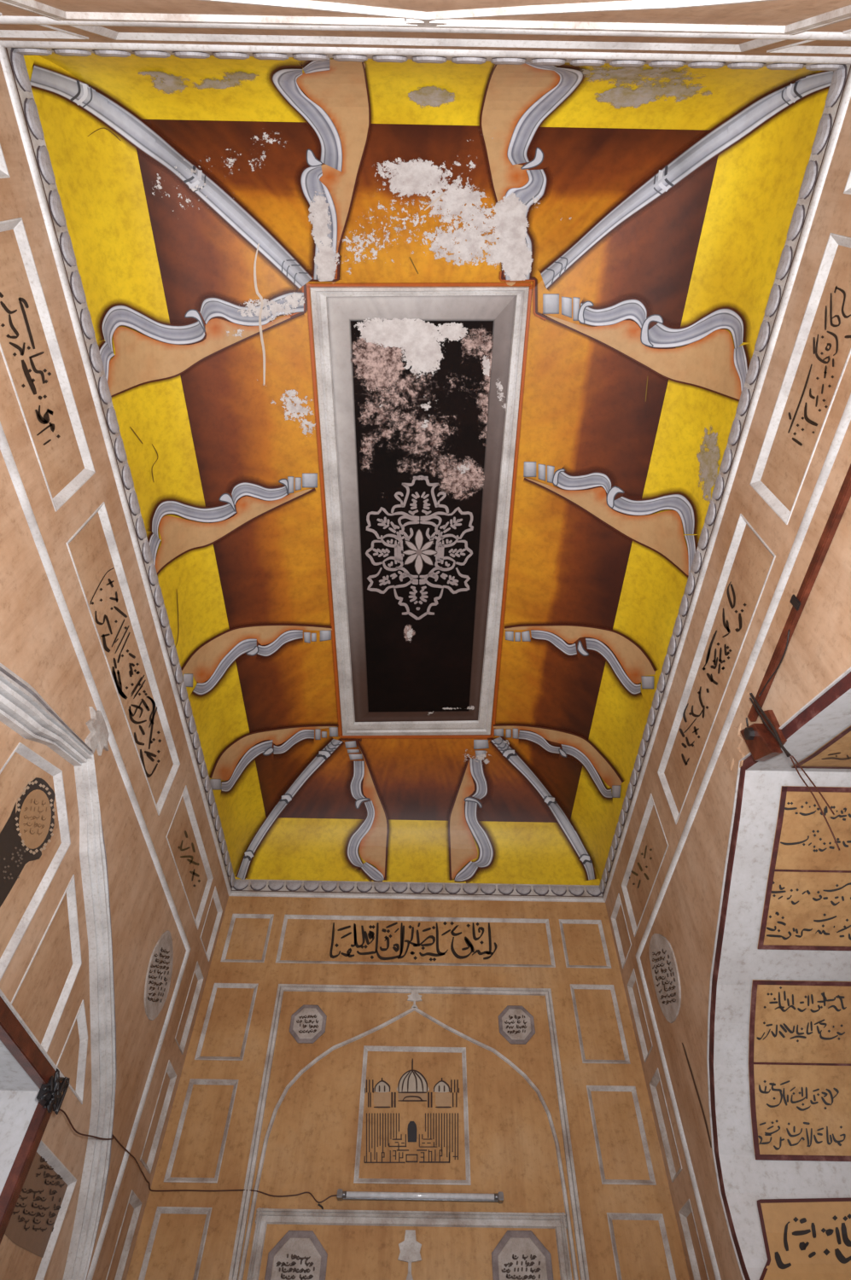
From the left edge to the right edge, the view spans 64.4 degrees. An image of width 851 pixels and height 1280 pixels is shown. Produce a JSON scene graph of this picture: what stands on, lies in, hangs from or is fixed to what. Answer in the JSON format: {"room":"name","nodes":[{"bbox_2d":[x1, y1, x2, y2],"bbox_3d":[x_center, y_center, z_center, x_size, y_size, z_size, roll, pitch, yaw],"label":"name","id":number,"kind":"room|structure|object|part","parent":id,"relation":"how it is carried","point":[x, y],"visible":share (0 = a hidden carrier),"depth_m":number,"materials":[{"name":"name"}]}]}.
{"room":"mosque interior","nodes":[
{"label":"mosque interior","id":0,"kind":"room"},
{"bbox_2d":[0,61,228,1279],"bbox_3d":[-1.639,1.389,2.172,0.116,5.000,5.387,1,-53,0],"label":"wall","id":1,"kind":"structure","parent":0,"point":[114,895],"depth_m":3.22,"materials":[{"name":"beige paint"}]},
{"bbox_3d":[-1.580,-1.679,2.334,0.027,0.422,0.152,1,-53,0],"label":"recessed panel","id":2,"kind":"part","parent":1,"relation":"part of","materials":[{"name":"beige paint"}]},
{"bbox_2d":[0,989,64,1244],"bbox_3d":[-1.947,2.004,1.318,0.615,2.890,2.220,1,-53,0],"label":"door","id":3,"kind":"structure","parent":1,"relation":"in","point":[26,1066],"depth_m":2.85,"materials":[{"name":"brown paint"}]},
{"bbox_3d":[-1.686,2.852,1.908,0.050,2.830,0.065,1,-53,0],"label":"frame","id":4,"kind":"part","parent":3,"relation":"part of","materials":[{"name":"brown paint"}]},
{"bbox_3d":[-1.655,1.187,2.425,0.055,0.065,2.120,1,-53,0],"label":"frame","id":5,"kind":"part","parent":3,"relation":"part of","materials":[{"name":"brown paint"}]},
{"bbox_2d":[36,1068,69,1114],"bbox_3d":[-1.625,1.967,2.950,0.086,0.142,0.148,1,-53,0],"label":"wire tangle","id":6,"kind":"object","parent":3,"relation":"attached to","point":[49,1096],"visible":1,"depth_m":2.93,"materials":[{"name":"black plastic"}]},
{"bbox_2d":[59,1108,337,1203],"bbox_3d":[-1.070,2.684,3.525,1.165,0.148,1.706,1,-53,0],"label":"cable","id":7,"kind":"object","parent":3,"relation":"hanging from","point":[61,1110],"visible":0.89,"depth_m":4.05,"materials":[{"name":"black plastic"}]},
{"bbox_3d":[-1.675,0.838,2.765,0.027,0.801,0.677,1,-53,0],"label":"recessed panel","id":8,"kind":"part","parent":1,"relation":"part of","materials":[{"name":"beige paint"}]},
{"bbox_3d":[-1.688,1.489,3.087,0.027,0.645,0.456,1,-53,0],"label":"recessed panel","id":9,"kind":"part","parent":1,"relation":"part of","materials":[{"name":"brown paint"}]},
{"bbox_3d":[-1.591,-1.097,2.766,0.027,0.422,1.042,1,-53,0],"label":"recessed panel","id":10,"kind":"part","parent":1,"relation":"part of","materials":[{"name":"beige paint"}]},
{"bbox_3d":[-1.707,2.588,2.868,0.027,0.631,0.590,1,-53,0],"label":"recessed panel","id":11,"kind":"part","parent":1,"relation":"part of","materials":[{"name":"beige paint"}]},
{"bbox_3d":[-1.698,2.028,3.327,0.027,0.304,0.423,1,-53,0],"label":"recessed panel","id":12,"kind":"part","parent":1,"relation":"part of","materials":[{"name":"white paint"}]},
{"bbox_3d":[-1.615,1.348,2.193,0.020,3.082,4.274,1,-53,0],"label":"bead moulding","id":13,"kind":"part","parent":1,"relation":"part of","materials":[{"name":"grey paint"}]},
{"bbox_2d":[0,45,235,896],"bbox_3d":[-1.588,-0.058,4.119,0.031,0.148,5.387,1,-53,0],"label":"trim","id":14,"kind":"structure","parent":1,"relation":"attached to","point":[13,63],"depth_m":3.25,"materials":[{"name":"paint"}]},
{"bbox_3d":[-1.616,0.193,3.725,0.027,0.422,1.867,1,-53,0],"label":"recessed panel","id":15,"kind":"part","parent":1,"relation":"part of","materials":[{"name":"beige paint"}]},
{"bbox_3d":[-1.673,3.381,3.647,0.027,0.602,0.242,1,-53,0],"label":"recessed panel","id":16,"kind":"part","parent":1,"relation":"part of","materials":[{"name":"brown paint"}]},
{"bbox_3d":[-1.666,2.961,4.213,0.027,0.532,0.242,1,-53,0],"label":"recessed panel","id":17,"kind":"part","parent":1,"relation":"part of","materials":[{"name":"orange paint"}]},
{"bbox_3d":[-1.660,2.570,4.739,0.027,0.522,0.242,1,-53,0],"label":"recessed panel","id":18,"kind":"part","parent":1,"relation":"part of","materials":[{"name":"brown paint"}]},
{"bbox_3d":[-1.642,1.535,4.723,0.027,0.422,1.062,1,-53,0],"label":"recessed panel","id":19,"kind":"part","parent":1,"relation":"part of","materials":[{"name":"beige paint"}]},
{"bbox_3d":[-1.655,2.185,5.206,0.027,0.422,0.342,1,-53,0],"label":"recessed panel","id":20,"kind":"part","parent":1,"relation":"part of","materials":[{"name":"paint"}]},
{"bbox_2d":[126,896,689,1279],"bbox_3d":[-0.091,3.573,3.779,3.154,5.000,0.036,1,-53,0],"label":"wall","id":21,"kind":"structure","parent":0,"point":[346,1044],"depth_m":4.46,"materials":[{"name":"paint"}]},
{"bbox_3d":[-1.434,3.558,3.780,0.327,0.607,0.017,1,-53,0],"label":"recessed panel","id":22,"kind":"part","parent":21,"relation":"part of","materials":[{"name":"brown paint"}]},
{"bbox_3d":[-1.428,3.139,4.343,0.327,0.562,0.017,1,-53,0],"label":"recessed panel","id":23,"kind":"part","parent":21,"relation":"part of","materials":[{"name":"orange paint"}]},
{"bbox_3d":[-1.424,2.744,4.875,0.332,0.527,0.017,1,-53,0],"label":"recessed panel","id":24,"kind":"part","parent":21,"relation":"part of","materials":[{"name":"paint"}]},
{"bbox_3d":[-1.411,2.370,5.379,0.337,0.402,0.017,1,-53,0],"label":"recessed panel","id":25,"kind":"part","parent":21,"relation":"part of","materials":[{"name":"brown paint"}]},
{"bbox_3d":[-1.075,3.397,3.986,0.088,2.725,0.016,1,-53,0],"label":"frame moulding","id":26,"kind":"part","parent":21,"relation":"part of","materials":[{"name":"white paint"}]},
{"bbox_3d":[-0.968,3.851,3.372,0.065,1.600,0.024,1,-53,0],"label":"frame moulding","id":27,"kind":"part","parent":21,"relation":"part of","materials":[{"name":"grey paint"}]},
{"bbox_3d":[-0.092,3.460,3.930,1.906,2.578,0.014,1,-53,0],"label":"arch moulding","id":28,"kind":"part","parent":21,"relation":"part of","materials":[{"name":"paint"}]},
{"bbox_3d":[-0.084,3.410,3.988,1.830,0.070,0.024,1,-53,0],"label":"frame moulding","id":29,"kind":"part","parent":21,"relation":"part of","materials":[{"name":"grey paint"}]},
{"bbox_2d":[364,1058,459,1163],"bbox_3d":[-0.092,3.088,4.457,0.636,0.601,0.001,1,-53,0],"label":"picture","id":30,"kind":"object","parent":21,"relation":"attached to","point":[411,1105],"depth_m":4.45,"materials":[{"name":"paint"}]},
{"bbox_3d":[-0.078,3.093,4.441,0.715,0.777,0.017,1,-53,0],"label":"recessed panel","id":31,"kind":"part","parent":21,"relation":"part of","materials":[{"name":"paint"}]},
{"bbox_3d":[-0.082,2.617,5.062,2.050,0.050,0.016,1,-53,0],"label":"frame moulding","id":32,"kind":"part","parent":21,"relation":"part of","materials":[{"name":"grey paint"}]},
{"bbox_3d":[-0.074,2.394,5.381,2.162,0.402,0.017,1,-53,0],"label":"recessed panel","id":33,"kind":"part","parent":21,"relation":"part of","materials":[{"name":"paint"}]},
{"bbox_2d":[229,878,605,902],"bbox_3d":[-0.069,2.118,5.720,3.154,0.148,0.031,1,-53,0],"label":"trim","id":34,"kind":"structure","parent":21,"relation":"attached to","point":[241,887],"depth_m":5.71,"materials":[{"name":"paint"}]},
{"bbox_3d":[-0.070,2.156,5.681,3.154,0.040,0.018,1,-53,0],"label":"bead moulding","id":35,"kind":"part","parent":34,"relation":"part of","materials":[{"name":"grey paint"}]},
{"bbox_2d":[336,1188,503,1203],"bbox_3d":[-0.031,3.336,4.054,0.995,0.042,0.066,1,-53,0],"label":"fluorescent tube","id":36,"kind":"object","parent":21,"relation":"attached to","point":[353,1195],"visible":1,"depth_m":4.04,"materials":[{"name":"glass"}]},
{"bbox_3d":[0.786,3.882,3.376,0.065,1.600,0.024,1,-53,0],"label":"frame moulding","id":37,"kind":"part","parent":21,"relation":"part of","materials":[{"name":"grey paint"}]},
{"bbox_3d":[0.898,3.433,3.990,0.065,2.725,0.016,1,-53,0],"label":"frame moulding","id":38,"kind":"part","parent":21,"relation":"part of","materials":[{"name":"paint"}]},
{"bbox_3d":[1.263,2.417,5.384,0.347,0.402,0.017,1,-53,0],"label":"recessed panel","id":39,"kind":"part","parent":21,"relation":"part of","materials":[{"name":"beige paint"}]},
{"bbox_3d":[1.256,2.775,4.903,0.332,0.542,0.017,1,-53,0],"label":"recessed panel","id":40,"kind":"part","parent":21,"relation":"part of","materials":[{"name":"orange paint"}]},
{"bbox_3d":[1.250,3.180,4.359,0.332,0.537,0.017,1,-53,0],"label":"recessed panel","id":41,"kind":"part","parent":21,"relation":"part of","materials":[{"name":"paint"}]},
{"bbox_3d":[1.243,3.605,3.787,0.332,0.612,0.017,1,-53,0],"label":"recessed panel","id":42,"kind":"part","parent":21,"relation":"part of","materials":[{"name":"brown paint"}]},
{"bbox_2d":[0,0,850,57],"bbox_3d":[-0.007,-0.739,0.572,3.154,5.000,0.036,1,-53,0],"label":"wall","id":43,"kind":"structure","parent":0,"point":[742,27],"depth_m":1.84,"materials":[{"name":"beige paint"}]},
{"bbox_3d":[-0.992,-0.912,0.782,0.088,2.725,0.016,1,-53,0],"label":"frame moulding","id":44,"kind":"part","parent":43,"relation":"part of","materials":[{"name":"white paint"}]},
{"bbox_3d":[-1.327,-1.958,2.160,0.337,0.402,0.017,1,-53,0],"label":"recessed panel","id":45,"kind":"part","parent":43,"relation":"part of","materials":[{"name":"beige paint"}]},
{"bbox_2d":[0,40,850,70],"bbox_3d":[0.014,-2.179,2.524,3.154,0.148,0.031,1,-53,0],"label":"trim","id":46,"kind":"structure","parent":43,"relation":"attached to","point":[24,48],"depth_m":2.48,"materials":[{"name":"paint"}]},
{"bbox_3d":[0.001,-1.692,1.857,2.050,0.050,0.016,1,-53,0],"label":"frame moulding","id":47,"kind":"part","parent":43,"relation":"part of","materials":[{"name":"white paint"}]},
{"bbox_3d":[-0.012,-0.803,0.661,2.686,3.218,0.016,1,-53,0],"label":"bead moulding","id":48,"kind":"part","parent":43,"relation":"part of","materials":[{"name":"white paint"}]},
{"bbox_3d":[0.010,-1.934,2.163,2.162,0.402,0.017,1,-53,0],"label":"recessed panel","id":49,"kind":"part","parent":43,"relation":"part of","materials":[{"name":"beige paint"}]},
{"bbox_3d":[-0.008,-0.851,0.724,1.906,2.578,0.014,1,-53,0],"label":"arch moulding","id":50,"kind":"part","parent":43,"relation":"part of","materials":[{"name":"white paint"}]},
{"bbox_3d":[1.347,-1.910,2.166,0.347,0.402,0.017,1,-53,0],"label":"recessed panel","id":51,"kind":"part","parent":43,"relation":"part of","materials":[{"name":"beige paint"}]},
{"bbox_3d":[0.982,-0.877,0.786,0.065,2.725,0.016,1,-53,0],"label":"frame moulding","id":52,"kind":"part","parent":43,"relation":"part of","materials":[{"name":"white paint"}]},
{"bbox_3d":[1.339,-1.552,1.685,0.332,0.542,0.017,1,-53,0],"label":"recessed panel","id":53,"kind":"part","parent":43,"relation":"part of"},
{"bbox_2d":[23,52,833,885],"bbox_3d":[-0.023,-0.335,4.532,3.154,0.874,5.387,1,-53,0],"label":"ceiling","id":54,"kind":"structure","parent":0,"point":[426,381],"depth_m":4.00,"materials":[{"name":"paint"}]},
{"bbox_3d":[-0.050,-0.589,4.888,1.261,0.001,3.529,1,-53,0],"label":"dark panel","id":55,"kind":"part","parent":54,"relation":"part of","materials":[{"name":"black paint"}]},
{"bbox_2d":[605,97,850,1279],"bbox_3d":[2.264,1.458,2.180,1.512,5.000,5.387,1,-53,0],"label":"wall","id":56,"kind":"structure","parent":0,"point":[728,901],"depth_m":3.44,"materials":[{"name":"beige paint"}]},
{"bbox_3d":[1.516,2.241,5.213,0.027,0.422,0.342,1,-53,0],"label":"recessed panel","id":57,"kind":"part","parent":56,"relation":"part of","materials":[{"name":"beige paint"}]},
{"bbox_3d":[1.510,2.626,4.745,0.027,0.522,0.242,1,-53,0],"label":"recessed panel","id":58,"kind":"part","parent":56,"relation":"part of","materials":[{"name":"beige paint"}]},
{"bbox_3d":[1.528,1.591,4.730,0.027,0.422,1.062,1,-53,0],"label":"recessed panel","id":59,"kind":"part","parent":56,"relation":"part of","materials":[{"name":"brown paint"}]},
{"bbox_3d":[1.504,3.017,4.220,0.027,0.532,0.242,1,-53,0],"label":"recessed panel","id":60,"kind":"part","parent":56,"relation":"part of","materials":[{"name":"orange paint"}]},
{"bbox_3d":[1.498,3.438,3.654,0.027,0.602,0.242,1,-53,0],"label":"recessed panel","id":61,"kind":"part","parent":56,"relation":"part of","materials":[{"name":"brown paint"}]},
{"bbox_3d":[1.554,0.249,3.732,0.027,0.422,1.867,1,-53,0],"label":"recessed panel","id":62,"kind":"part","parent":56,"relation":"part of","materials":[{"name":"beige paint"}]},
{"bbox_2d":[599,64,850,901],"bbox_3d":[1.534,-0.003,4.125,0.031,0.148,5.387,1,-53,0],"label":"trim","id":63,"kind":"structure","parent":56,"relation":"attached to","point":[837,100],"depth_m":3.26,"materials":[{"name":"paint"}]},
{"bbox_3d":[1.518,1.402,2.235,0.020,3.142,4.434,1,-53,0],"label":"bead moulding","id":64,"kind":"part","parent":56,"relation":"part of","materials":[{"name":"grey paint"}]},
{"bbox_2d":[739,709,786,761],"bbox_3d":[1.501,0.432,3.027,0.085,0.273,0.210,1,-53,0],"label":"block","id":65,"kind":"object","parent":56,"relation":"attached to","point":[762,745],"visible":0.93,"depth_m":3.00,"materials":[{"name":"brown paint"}]},
{"bbox_3d":[1.474,0.426,3.076,0.030,0.055,0.055,1,-53,0],"label":"round knob","id":66,"kind":"part","parent":65,"relation":"part of","materials":[{"name":"grey metal"}]},
{"bbox_2d":[747,464,850,721],"bbox_3d":[1.547,-0.577,2.463,0.028,0.040,2.365,1,-53,0],"label":"batten","id":67,"kind":"object","parent":56,"relation":"attached to","point":[844,495],"visible":1,"depth_m":2.71,"materials":[{"name":"brown paint"}]},
{"bbox_2d":[749,692,791,756],"bbox_3d":[1.475,0.356,2.901,0.012,0.407,0.032,1,-53,0],"label":"wire","id":68,"kind":"object","parent":67,"relation":"hanging from","point":[782,747],"visible":1,"depth_m":2.88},
{"bbox_2d":[791,755,834,814],"bbox_3d":[1.468,0.545,2.568,0.006,0.324,0.045,1,-53,0],"label":"wire","id":69,"kind":"object","parent":68,"relation":"hanging from","point":[792,756],"visible":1,"depth_m":2.55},
{"bbox_2d":[789,756,839,850],"bbox_3d":[1.472,0.607,2.565,0.006,0.434,0.032,1,-53,0],"label":"wire","id":70,"kind":"object","parent":68,"relation":"hanging from","point":[799,774],"visible":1,"depth_m":2.53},
{"bbox_2d":[758,628,790,696],"bbox_3d":[1.500,0.112,2.898,0.006,0.053,0.378,1,-53,0],"label":"wire","id":71,"kind":"object","parent":67,"relation":"hanging from","point":[765,684],"visible":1,"depth_m":2.86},
{"bbox_2d":[789,594,801,610],"bbox_3d":[1.520,-0.154,2.778,0.010,0.070,0.040,1,-53,0],"label":"clip","id":72,"kind":"object","parent":67,"relation":"attached to","point":[794,601],"visible":1,"depth_m":2.77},
{"bbox_3d":[2.297,2.221,3.483,1.212,0.579,0.678,1,-53,0],"label":"inscription panel","id":73,"kind":"part","parent":56,"relation":"part of","materials":[{"name":"paint"}]},
{"bbox_3d":[1.579,-1.040,2.773,0.027,0.422,1.042,1,-53,0],"label":"recessed panel","id":74,"kind":"part","parent":56,"relation":"part of","materials":[{"name":"beige paint"}]},
{"bbox_3d":[2.146,2.936,3.099,1.284,0.656,0.110,1,-53,0],"label":"inscription panel","id":75,"kind":"part","parent":56,"relation":"part of","materials":[{"name":"paint"}]},
{"bbox_3d":[2.317,1.156,3.368,1.212,0.360,0.830,1,-53,0],"label":"inscription panel","id":76,"kind":"part","parent":56,"relation":"part of","materials":[{"name":"paint"}]},
{"bbox_3d":[2.332,0.384,2.794,1.212,0.360,0.830,1,-53,0],"label":"inscription panel","id":77,"kind":"part","parent":56,"relation":"part of","materials":[{"name":"paint"}]},
{"bbox_3d":[1.590,-1.622,2.340,0.027,0.422,0.152,1,-53,0],"label":"recessed panel","id":78,"kind":"part","parent":56,"relation":"part of","materials":[{"name":"beige paint"}]}
]}

